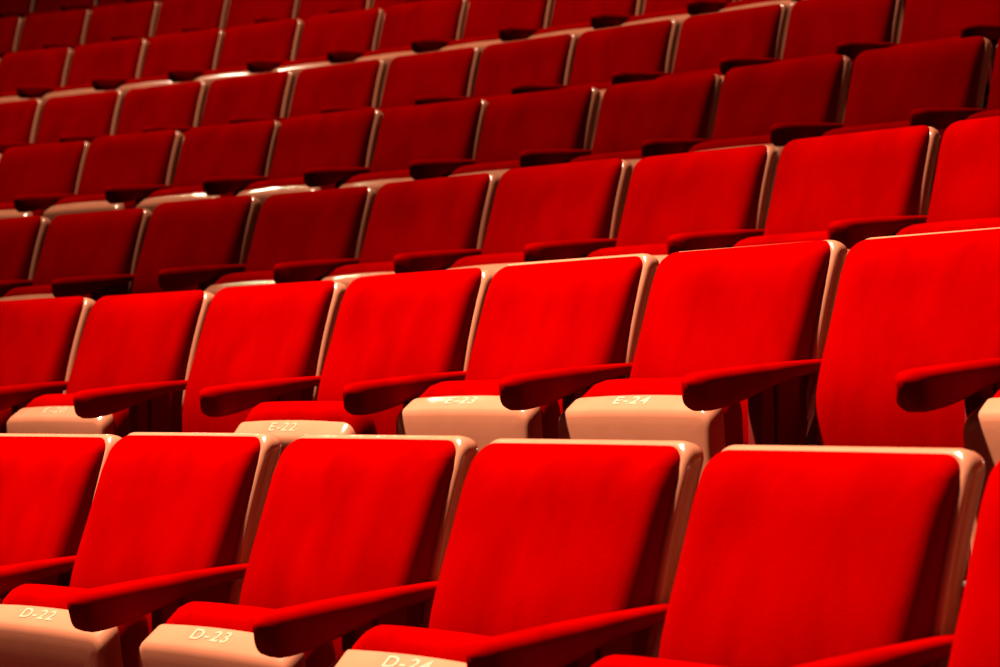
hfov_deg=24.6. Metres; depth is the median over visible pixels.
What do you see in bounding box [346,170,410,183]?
seat cushion
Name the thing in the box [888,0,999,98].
seat
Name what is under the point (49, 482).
seat
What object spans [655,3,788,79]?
seat
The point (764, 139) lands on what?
seat cushion
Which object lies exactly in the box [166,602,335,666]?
seat cushion
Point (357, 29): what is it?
cushion
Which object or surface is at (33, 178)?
seat
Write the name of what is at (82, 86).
seat cushion
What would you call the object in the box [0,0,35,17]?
seat
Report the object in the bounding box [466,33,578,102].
seat
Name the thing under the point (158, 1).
seat
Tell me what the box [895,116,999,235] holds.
seat
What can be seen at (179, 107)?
seat
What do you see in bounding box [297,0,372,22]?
seat
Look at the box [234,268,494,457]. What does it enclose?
seat
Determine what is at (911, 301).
cushion
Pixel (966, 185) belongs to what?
cushion
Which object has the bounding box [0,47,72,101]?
seat
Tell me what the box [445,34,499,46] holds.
seat cushion
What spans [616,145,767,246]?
cushion
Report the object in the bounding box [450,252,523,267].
seat cushion
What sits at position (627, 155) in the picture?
seat cushion
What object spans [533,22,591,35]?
seat cushion
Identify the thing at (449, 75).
seat
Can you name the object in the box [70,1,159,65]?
seat
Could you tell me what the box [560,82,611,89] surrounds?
seat cushion
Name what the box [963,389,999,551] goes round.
seat
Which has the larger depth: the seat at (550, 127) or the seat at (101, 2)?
the seat at (101, 2)
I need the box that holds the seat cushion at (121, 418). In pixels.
[25,394,128,437]
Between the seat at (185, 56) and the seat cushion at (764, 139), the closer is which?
the seat cushion at (764, 139)
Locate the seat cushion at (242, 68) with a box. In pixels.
[200,66,263,76]
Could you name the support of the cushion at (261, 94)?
on the seat at (261, 96)
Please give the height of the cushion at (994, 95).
0.488 m
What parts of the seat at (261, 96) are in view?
armrest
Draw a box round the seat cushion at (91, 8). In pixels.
[87,3,125,10]
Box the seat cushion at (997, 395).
[993,389,999,397]
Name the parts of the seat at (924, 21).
armrest, leg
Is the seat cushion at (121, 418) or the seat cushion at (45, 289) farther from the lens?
the seat cushion at (45, 289)
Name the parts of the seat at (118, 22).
armrest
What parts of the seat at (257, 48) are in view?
armrest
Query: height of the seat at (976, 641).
0.954 m
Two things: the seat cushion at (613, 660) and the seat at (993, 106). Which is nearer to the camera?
the seat cushion at (613, 660)
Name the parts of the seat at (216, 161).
armrest, leg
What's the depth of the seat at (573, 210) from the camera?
6.95 m
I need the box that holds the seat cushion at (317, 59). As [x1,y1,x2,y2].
[278,56,339,67]
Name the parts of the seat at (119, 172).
armrest, leg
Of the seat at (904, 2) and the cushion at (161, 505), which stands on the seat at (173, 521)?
the cushion at (161, 505)
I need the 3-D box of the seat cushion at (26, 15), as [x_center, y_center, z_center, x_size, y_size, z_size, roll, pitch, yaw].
[-3.187,-2.080,16.188,0.448,0.391,0.111,-2,3,26]
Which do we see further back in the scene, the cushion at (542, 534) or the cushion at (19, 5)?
the cushion at (19, 5)
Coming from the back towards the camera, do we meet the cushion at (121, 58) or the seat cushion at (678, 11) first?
the cushion at (121, 58)
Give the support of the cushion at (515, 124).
on the seat at (550, 127)
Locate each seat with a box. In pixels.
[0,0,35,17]
[0,16,22,58]
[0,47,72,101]
[0,99,44,153]
[0,141,89,218]
[0,208,151,301]
[0,216,50,297]
[0,296,94,432]
[0,432,281,666]
[0,433,121,603]
[1,9,90,59]
[6,290,214,437]
[18,0,98,46]
[29,90,124,145]
[41,38,148,102]
[42,130,183,220]
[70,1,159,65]
[87,0,154,13]
[116,80,208,134]
[117,28,224,94]
[133,195,260,293]
[136,120,281,212]
[138,434,477,666]
[146,0,229,41]
[154,0,163,34]
[177,70,295,164]
[182,280,346,432]
[194,18,303,115]
[204,186,376,294]
[222,0,299,32]
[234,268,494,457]
[237,108,382,212]
[272,8,383,115]
[278,59,386,123]
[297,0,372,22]
[321,173,499,286]
[329,438,703,666]
[339,98,488,191]
[354,0,468,107]
[373,0,425,45]
[377,46,481,114]
[396,254,658,451]
[439,0,554,51]
[446,158,631,273]
[448,86,600,177]
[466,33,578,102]
[528,0,643,38]
[558,240,847,483]
[560,19,679,149]
[569,73,722,206]
[586,145,777,263]
[591,445,984,666]
[621,0,738,72]
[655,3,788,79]
[687,55,851,223]
[719,0,799,58]
[733,125,940,251]
[772,0,903,123]
[815,227,999,615]
[822,36,991,215]
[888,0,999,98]
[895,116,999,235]
[897,0,905,43]
[948,461,999,666]
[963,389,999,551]
[966,39,999,119]
[991,43,997,73]
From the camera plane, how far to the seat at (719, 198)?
6.56 m
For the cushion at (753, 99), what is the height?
0.488 m
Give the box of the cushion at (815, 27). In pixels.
[782,0,895,61]
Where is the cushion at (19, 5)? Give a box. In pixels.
[0,0,31,11]
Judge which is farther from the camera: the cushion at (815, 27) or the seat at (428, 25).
the seat at (428, 25)
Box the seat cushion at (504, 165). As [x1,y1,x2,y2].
[450,160,520,175]
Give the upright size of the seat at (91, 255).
0.957 m
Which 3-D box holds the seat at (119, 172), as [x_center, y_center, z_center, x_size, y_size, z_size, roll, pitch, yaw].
[-1.695,-0.402,9.866,0.607,0.958,0.527,-2,-2,35]
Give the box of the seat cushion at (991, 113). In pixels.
[966,109,999,119]
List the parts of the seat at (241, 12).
armrest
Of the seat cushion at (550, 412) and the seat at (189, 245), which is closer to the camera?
the seat cushion at (550, 412)
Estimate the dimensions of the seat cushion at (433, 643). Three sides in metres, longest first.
0.448 x 0.391 x 0.111 m
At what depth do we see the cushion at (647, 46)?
9.81 m
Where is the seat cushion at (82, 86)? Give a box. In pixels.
[50,83,109,92]
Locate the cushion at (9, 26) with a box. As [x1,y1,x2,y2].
[0,16,18,50]
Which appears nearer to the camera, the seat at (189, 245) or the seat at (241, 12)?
the seat at (189, 245)
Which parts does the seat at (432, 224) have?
armrest, leg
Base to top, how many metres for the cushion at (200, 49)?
0.488 m
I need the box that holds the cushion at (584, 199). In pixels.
[481,158,622,254]
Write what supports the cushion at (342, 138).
on the seat at (324, 151)
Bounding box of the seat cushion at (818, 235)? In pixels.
[733,231,827,246]
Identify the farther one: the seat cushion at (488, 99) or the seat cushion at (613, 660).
the seat cushion at (488, 99)
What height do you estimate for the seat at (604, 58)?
0.954 m
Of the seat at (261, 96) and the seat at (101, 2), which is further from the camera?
the seat at (101, 2)
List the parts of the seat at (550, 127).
armrest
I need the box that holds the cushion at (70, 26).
[17,9,86,51]
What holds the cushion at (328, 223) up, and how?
on the seat at (306, 236)
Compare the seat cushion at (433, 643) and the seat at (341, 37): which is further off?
the seat at (341, 37)
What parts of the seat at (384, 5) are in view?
armrest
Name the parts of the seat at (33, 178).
armrest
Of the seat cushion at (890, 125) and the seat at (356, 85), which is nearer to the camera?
the seat cushion at (890, 125)
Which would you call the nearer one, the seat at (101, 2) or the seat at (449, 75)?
the seat at (449, 75)
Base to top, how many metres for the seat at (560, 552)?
0.954 m
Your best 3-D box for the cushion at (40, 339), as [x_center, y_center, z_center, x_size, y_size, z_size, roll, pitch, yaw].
[-1.461,0.138,6.886,0.501,0.488,0.178,-2,-2,43]
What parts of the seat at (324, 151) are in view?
armrest, leg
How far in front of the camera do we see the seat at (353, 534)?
4.03 m
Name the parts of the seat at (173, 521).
armrest, leg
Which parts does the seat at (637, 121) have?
armrest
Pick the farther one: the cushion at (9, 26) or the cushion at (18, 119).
the cushion at (9, 26)
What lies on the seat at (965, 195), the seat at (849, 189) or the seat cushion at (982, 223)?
the seat cushion at (982, 223)
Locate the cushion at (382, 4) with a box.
[373,0,404,8]
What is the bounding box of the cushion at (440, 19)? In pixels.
[378,0,463,51]
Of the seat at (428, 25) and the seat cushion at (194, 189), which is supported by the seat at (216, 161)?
the seat cushion at (194, 189)
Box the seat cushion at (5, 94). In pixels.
[0,91,33,98]
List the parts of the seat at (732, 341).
armrest, leg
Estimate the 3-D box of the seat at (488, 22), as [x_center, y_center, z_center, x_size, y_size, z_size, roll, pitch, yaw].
[-0.040,-1.274,11.413,0.607,0.958,0.527,-2,-2,37]
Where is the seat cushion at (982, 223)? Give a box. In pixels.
[895,217,999,235]
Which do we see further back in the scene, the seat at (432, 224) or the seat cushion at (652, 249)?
the seat at (432, 224)
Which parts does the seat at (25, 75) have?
armrest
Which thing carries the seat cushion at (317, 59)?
on the seat at (341, 37)
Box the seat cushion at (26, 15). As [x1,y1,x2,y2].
[22,10,60,17]
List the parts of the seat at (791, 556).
armrest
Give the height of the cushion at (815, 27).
0.488 m
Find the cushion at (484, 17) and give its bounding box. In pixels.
[462,0,547,38]
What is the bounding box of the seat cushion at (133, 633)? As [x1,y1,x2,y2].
[1,584,148,666]
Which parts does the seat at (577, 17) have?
armrest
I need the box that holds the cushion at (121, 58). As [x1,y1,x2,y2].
[66,38,142,90]
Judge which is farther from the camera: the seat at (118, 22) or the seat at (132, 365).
the seat at (118, 22)
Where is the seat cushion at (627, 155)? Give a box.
[569,150,642,162]
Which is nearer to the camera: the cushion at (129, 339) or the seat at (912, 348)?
the seat at (912, 348)
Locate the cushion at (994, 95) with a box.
[986,39,999,110]
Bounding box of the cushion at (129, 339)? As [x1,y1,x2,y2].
[66,290,203,431]
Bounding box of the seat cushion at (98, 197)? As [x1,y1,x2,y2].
[54,194,132,208]
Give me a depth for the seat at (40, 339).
6.76 m
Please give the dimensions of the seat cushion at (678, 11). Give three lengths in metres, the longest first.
0.448 x 0.391 x 0.111 m
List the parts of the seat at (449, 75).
armrest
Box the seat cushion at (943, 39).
[888,37,960,47]
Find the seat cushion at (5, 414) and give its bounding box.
[0,407,10,432]
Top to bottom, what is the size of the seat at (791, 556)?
0.954 m
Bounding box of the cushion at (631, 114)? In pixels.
[591,73,715,154]
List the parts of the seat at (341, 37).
armrest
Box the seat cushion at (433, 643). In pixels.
[351,625,490,662]
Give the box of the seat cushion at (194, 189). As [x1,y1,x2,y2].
[148,186,228,197]
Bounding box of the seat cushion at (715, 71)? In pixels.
[655,68,722,79]
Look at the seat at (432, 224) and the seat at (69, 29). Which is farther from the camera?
the seat at (69, 29)
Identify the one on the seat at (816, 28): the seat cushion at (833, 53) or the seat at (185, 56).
the seat cushion at (833, 53)
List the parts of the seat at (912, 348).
armrest, leg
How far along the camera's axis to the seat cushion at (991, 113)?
7.11 m
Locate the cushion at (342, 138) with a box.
[268,108,374,188]
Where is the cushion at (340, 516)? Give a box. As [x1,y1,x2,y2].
[239,438,455,658]
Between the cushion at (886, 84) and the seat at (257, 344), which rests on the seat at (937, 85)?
the cushion at (886, 84)
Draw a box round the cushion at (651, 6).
[644,0,732,13]
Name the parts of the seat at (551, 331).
armrest, leg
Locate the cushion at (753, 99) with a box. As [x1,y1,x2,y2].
[711,55,843,140]
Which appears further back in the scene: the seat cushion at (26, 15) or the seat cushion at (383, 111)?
the seat cushion at (26, 15)
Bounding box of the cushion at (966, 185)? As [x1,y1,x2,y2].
[926,116,999,222]
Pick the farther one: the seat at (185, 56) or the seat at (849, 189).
the seat at (185, 56)
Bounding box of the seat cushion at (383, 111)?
[377,105,413,114]
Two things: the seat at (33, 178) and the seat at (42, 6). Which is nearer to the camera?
the seat at (33, 178)
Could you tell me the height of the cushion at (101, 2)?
0.488 m
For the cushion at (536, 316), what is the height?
0.488 m
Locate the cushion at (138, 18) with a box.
[85,1,154,44]
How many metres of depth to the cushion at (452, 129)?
8.96 m
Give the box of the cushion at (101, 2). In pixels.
[98,0,125,5]
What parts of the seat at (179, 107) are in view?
armrest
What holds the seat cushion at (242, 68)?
on the seat at (257, 48)
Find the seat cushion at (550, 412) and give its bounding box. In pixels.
[419,380,560,438]
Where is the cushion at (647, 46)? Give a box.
[569,20,672,86]
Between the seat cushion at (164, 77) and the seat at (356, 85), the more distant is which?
the seat cushion at (164, 77)
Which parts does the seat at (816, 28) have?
armrest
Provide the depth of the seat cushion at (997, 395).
4.02 m
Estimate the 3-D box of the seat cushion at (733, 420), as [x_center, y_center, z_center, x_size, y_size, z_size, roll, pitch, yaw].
[0.344,0.287,4.763,0.111,0.391,0.448,-5,2,-40]
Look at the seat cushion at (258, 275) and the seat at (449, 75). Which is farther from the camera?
the seat at (449, 75)
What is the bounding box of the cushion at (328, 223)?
[245,186,367,280]
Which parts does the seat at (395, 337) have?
armrest, leg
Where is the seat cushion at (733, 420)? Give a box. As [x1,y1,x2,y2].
[582,378,742,446]
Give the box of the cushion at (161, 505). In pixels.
[69,435,260,634]
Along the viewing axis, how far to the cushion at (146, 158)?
9.95 m
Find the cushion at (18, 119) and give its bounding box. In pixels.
[0,99,37,142]
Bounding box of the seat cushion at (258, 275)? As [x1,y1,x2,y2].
[214,270,308,284]
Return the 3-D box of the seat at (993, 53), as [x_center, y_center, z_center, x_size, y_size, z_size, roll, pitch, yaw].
[2.063,-0.920,8.218,0.527,0.954,0.607,0,-2,-45]
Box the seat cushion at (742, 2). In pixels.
[724,0,777,8]
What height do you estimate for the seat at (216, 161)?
0.958 m
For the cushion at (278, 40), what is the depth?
12.47 m
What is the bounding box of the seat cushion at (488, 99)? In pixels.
[466,94,510,102]
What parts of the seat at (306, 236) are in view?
armrest, leg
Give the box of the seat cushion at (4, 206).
[0,203,41,216]
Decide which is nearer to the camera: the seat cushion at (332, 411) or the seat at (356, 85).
the seat cushion at (332, 411)
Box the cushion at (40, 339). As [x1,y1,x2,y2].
[0,296,83,393]
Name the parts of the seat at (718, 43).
armrest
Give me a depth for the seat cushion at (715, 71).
9.33 m
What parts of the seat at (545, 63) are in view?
armrest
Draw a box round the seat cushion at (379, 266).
[328,261,393,276]
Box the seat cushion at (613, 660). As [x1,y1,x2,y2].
[591,655,722,666]
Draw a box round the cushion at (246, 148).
[172,120,274,196]
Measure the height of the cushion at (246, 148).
0.488 m
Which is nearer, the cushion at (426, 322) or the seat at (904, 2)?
the cushion at (426, 322)
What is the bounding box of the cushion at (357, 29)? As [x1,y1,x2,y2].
[296,8,378,62]
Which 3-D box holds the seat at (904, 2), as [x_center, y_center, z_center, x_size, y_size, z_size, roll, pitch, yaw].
[1.663,-1.331,9.987,0.607,0.956,0.527,-2,-2,42]
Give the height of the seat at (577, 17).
0.960 m
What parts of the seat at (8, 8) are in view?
armrest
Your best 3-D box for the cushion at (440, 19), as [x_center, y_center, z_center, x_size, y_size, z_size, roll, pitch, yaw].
[-0.428,-1.492,11.863,0.501,0.488,0.178,-2,-1,36]
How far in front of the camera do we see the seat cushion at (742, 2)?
10.38 m
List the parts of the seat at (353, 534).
armrest, leg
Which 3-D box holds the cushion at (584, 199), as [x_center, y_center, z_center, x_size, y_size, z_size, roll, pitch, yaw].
[0.143,-0.283,7.030,0.501,0.488,0.178,-2,-2,44]
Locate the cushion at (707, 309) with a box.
[630,240,830,445]
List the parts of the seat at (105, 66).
armrest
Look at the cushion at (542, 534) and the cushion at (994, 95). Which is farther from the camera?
the cushion at (994, 95)
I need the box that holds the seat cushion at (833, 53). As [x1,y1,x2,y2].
[772,53,853,75]
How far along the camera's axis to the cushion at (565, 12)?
11.16 m
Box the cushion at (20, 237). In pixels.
[0,216,40,280]
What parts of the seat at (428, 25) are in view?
armrest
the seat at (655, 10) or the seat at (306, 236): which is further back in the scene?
the seat at (655, 10)
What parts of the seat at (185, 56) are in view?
armrest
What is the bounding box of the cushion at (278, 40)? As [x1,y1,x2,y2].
[217,18,297,72]
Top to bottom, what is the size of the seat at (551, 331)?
0.954 m
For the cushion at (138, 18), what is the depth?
14.60 m
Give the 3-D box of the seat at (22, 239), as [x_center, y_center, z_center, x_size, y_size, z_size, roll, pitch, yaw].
[-2.048,0.029,8.740,0.607,0.959,0.527,-2,-2,37]
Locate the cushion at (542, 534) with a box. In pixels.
[428,443,679,656]
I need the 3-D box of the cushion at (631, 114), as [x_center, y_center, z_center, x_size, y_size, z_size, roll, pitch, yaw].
[0.539,-0.685,8.287,0.501,0.488,0.178,-2,-1,41]
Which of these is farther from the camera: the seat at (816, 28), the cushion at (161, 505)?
the seat at (816, 28)
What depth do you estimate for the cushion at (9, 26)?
15.07 m
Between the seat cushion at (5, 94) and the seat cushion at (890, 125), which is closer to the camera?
the seat cushion at (890, 125)
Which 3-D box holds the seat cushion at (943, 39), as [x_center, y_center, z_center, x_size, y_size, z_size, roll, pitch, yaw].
[1.621,-0.906,8.614,0.448,0.391,0.111,-2,2,44]
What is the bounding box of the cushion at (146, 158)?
[77,130,175,207]
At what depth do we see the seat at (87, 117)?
11.80 m
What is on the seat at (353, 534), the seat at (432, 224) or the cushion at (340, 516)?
the cushion at (340, 516)
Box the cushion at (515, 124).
[475,86,592,163]
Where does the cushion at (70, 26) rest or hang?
on the seat at (69, 29)
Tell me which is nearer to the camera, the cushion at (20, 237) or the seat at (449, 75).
the cushion at (20, 237)
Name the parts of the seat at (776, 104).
armrest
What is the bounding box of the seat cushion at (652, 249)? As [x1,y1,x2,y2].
[586,243,667,257]
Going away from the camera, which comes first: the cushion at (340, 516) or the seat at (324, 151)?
the cushion at (340, 516)
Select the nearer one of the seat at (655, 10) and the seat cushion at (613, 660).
the seat cushion at (613, 660)
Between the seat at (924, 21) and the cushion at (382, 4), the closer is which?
the seat at (924, 21)
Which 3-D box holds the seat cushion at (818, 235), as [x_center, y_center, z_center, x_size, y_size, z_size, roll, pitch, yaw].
[0.802,-0.074,6.135,0.111,0.391,0.448,-6,2,-43]
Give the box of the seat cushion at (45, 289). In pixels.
[3,285,89,298]
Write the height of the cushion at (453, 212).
0.488 m
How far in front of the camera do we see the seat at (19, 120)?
12.05 m
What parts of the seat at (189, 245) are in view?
armrest, leg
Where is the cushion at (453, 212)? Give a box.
[359,173,489,263]
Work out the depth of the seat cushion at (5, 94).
13.18 m
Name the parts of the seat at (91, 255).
armrest, leg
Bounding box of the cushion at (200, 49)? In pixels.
[141,28,219,81]
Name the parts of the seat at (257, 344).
armrest, leg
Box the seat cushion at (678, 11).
[625,8,687,22]
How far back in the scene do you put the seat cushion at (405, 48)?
11.72 m
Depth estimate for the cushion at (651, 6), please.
10.85 m
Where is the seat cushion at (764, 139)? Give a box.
[687,135,771,152]
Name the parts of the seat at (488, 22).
armrest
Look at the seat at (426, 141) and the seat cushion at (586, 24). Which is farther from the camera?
the seat cushion at (586, 24)
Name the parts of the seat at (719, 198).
armrest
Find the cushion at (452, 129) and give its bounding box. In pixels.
[370,98,481,177]
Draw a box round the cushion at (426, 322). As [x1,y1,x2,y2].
[317,268,481,434]
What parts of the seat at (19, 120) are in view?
armrest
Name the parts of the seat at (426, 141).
armrest, leg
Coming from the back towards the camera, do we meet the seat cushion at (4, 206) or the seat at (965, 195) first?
the seat cushion at (4, 206)
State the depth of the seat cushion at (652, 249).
6.52 m
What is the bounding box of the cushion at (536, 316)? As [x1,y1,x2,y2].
[465,256,642,413]
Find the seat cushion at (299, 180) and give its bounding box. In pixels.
[244,177,328,190]
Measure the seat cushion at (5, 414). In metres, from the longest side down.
0.448 x 0.391 x 0.111 m
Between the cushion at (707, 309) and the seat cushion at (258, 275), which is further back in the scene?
the seat cushion at (258, 275)
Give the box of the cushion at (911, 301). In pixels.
[815,228,999,448]
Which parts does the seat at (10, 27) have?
armrest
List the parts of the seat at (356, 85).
armrest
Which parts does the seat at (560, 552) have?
armrest, leg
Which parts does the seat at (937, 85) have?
armrest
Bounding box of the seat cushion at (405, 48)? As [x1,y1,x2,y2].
[360,46,411,57]
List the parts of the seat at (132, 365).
armrest, leg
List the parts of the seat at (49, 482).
leg, armrest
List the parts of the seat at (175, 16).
armrest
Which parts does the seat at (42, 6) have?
armrest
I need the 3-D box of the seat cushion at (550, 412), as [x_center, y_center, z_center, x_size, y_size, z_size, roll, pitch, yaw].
[-0.016,0.300,5.184,0.111,0.391,0.448,-5,1,-41]
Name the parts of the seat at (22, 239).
armrest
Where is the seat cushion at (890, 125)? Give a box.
[822,121,934,199]
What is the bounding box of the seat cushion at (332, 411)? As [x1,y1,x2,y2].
[245,401,377,434]
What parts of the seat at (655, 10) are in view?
armrest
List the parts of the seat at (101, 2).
armrest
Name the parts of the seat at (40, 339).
leg, armrest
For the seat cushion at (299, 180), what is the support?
on the seat at (324, 151)
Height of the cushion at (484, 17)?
0.488 m
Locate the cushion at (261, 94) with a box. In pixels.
[200,71,287,126]
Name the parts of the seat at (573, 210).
armrest, leg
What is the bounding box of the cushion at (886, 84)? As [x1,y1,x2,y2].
[842,36,984,171]
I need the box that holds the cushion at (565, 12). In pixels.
[550,0,636,26]
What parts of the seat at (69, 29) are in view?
armrest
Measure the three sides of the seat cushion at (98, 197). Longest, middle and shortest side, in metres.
0.448 x 0.391 x 0.111 m
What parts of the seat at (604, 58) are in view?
armrest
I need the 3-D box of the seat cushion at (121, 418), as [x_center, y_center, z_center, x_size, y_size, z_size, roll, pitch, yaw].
[-1.168,0.362,6.395,0.448,0.391,0.111,-2,2,44]
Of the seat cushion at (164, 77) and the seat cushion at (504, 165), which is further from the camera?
the seat cushion at (164, 77)
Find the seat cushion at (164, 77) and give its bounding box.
[124,75,184,84]
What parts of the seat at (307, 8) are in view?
armrest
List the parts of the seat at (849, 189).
armrest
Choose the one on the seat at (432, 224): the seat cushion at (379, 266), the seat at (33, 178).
the seat cushion at (379, 266)
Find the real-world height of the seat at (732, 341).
0.954 m
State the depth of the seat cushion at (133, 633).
4.41 m
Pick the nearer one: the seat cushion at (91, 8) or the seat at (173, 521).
the seat at (173, 521)
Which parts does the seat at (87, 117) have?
armrest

